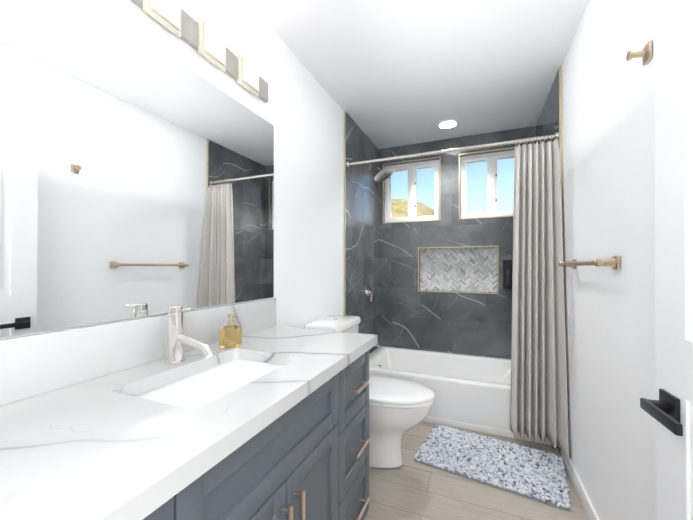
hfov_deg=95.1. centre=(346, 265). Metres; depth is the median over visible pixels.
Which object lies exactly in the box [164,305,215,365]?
faucet
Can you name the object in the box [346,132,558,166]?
curtain rod
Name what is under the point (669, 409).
door
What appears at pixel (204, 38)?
sconce
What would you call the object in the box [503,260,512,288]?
soap dispenser
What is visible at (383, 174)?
shower head
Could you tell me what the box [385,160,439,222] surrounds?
window
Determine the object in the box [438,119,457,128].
recessed light
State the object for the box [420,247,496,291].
wall niche
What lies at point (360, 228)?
wall tile
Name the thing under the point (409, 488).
floor
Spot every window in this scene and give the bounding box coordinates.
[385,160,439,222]
[460,150,513,217]
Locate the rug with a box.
[414,423,570,510]
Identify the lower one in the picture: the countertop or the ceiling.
the countertop
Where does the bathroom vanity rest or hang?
on the floor
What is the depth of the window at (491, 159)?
3.11 m
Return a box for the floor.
[364,421,586,519]
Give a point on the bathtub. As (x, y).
(472, 392)
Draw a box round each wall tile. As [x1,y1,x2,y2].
[344,111,378,353]
[536,66,561,454]
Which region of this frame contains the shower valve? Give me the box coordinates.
[365,284,373,301]
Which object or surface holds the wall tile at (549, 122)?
attached to the wall at (608, 175)
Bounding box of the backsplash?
[0,298,275,405]
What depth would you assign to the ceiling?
1.95 m
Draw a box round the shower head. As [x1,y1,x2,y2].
[368,164,392,181]
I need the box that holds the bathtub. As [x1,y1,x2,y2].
[369,346,551,444]
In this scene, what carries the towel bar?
attached to the wall at (608, 175)
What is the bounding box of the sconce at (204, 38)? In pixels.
[131,0,267,102]
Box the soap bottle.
[219,314,241,348]
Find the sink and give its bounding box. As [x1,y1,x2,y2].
[124,354,283,409]
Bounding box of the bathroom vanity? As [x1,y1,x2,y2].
[128,342,377,519]
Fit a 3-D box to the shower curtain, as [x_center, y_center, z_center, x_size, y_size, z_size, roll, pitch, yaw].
[1.221,0.168,2.041,0.282,1.973,0.318,0,0,23]
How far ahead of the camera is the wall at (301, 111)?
1.89 m
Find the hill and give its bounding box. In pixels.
[391,198,433,217]
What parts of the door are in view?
handle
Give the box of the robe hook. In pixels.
[626,40,651,65]
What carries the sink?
in the countertop
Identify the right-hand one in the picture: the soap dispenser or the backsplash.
the soap dispenser
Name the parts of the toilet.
tank, bowl, seat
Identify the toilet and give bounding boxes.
[304,315,434,467]
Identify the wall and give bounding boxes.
[0,0,343,339]
[378,126,535,358]
[562,0,655,519]
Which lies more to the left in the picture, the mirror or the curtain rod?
the mirror
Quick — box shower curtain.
[510,139,568,463]
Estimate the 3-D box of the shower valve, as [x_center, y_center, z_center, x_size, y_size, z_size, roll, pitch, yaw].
[0.236,0.274,3.121,0.062,0.171,0.164,0,0,23]
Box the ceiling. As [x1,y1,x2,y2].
[247,0,588,148]
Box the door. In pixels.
[640,0,692,519]
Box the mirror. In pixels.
[0,0,273,336]
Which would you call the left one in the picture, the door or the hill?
the hill
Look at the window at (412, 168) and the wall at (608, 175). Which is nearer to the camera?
the wall at (608, 175)
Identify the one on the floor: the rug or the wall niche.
the rug
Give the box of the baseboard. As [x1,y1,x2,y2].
[561,450,599,519]
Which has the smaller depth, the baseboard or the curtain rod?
the baseboard
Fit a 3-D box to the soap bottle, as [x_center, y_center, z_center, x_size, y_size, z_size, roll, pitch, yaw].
[-0.463,0.261,1.267,0.070,0.128,0.070,0,0,23]
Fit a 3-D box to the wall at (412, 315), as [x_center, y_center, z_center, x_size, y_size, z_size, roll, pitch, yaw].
[1.065,-0.019,3.239,1.524,2.510,0.123,0,0,23]
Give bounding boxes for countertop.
[0,326,377,519]
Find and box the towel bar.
[559,256,619,269]
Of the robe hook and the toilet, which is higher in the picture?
the robe hook
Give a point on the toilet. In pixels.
(398, 408)

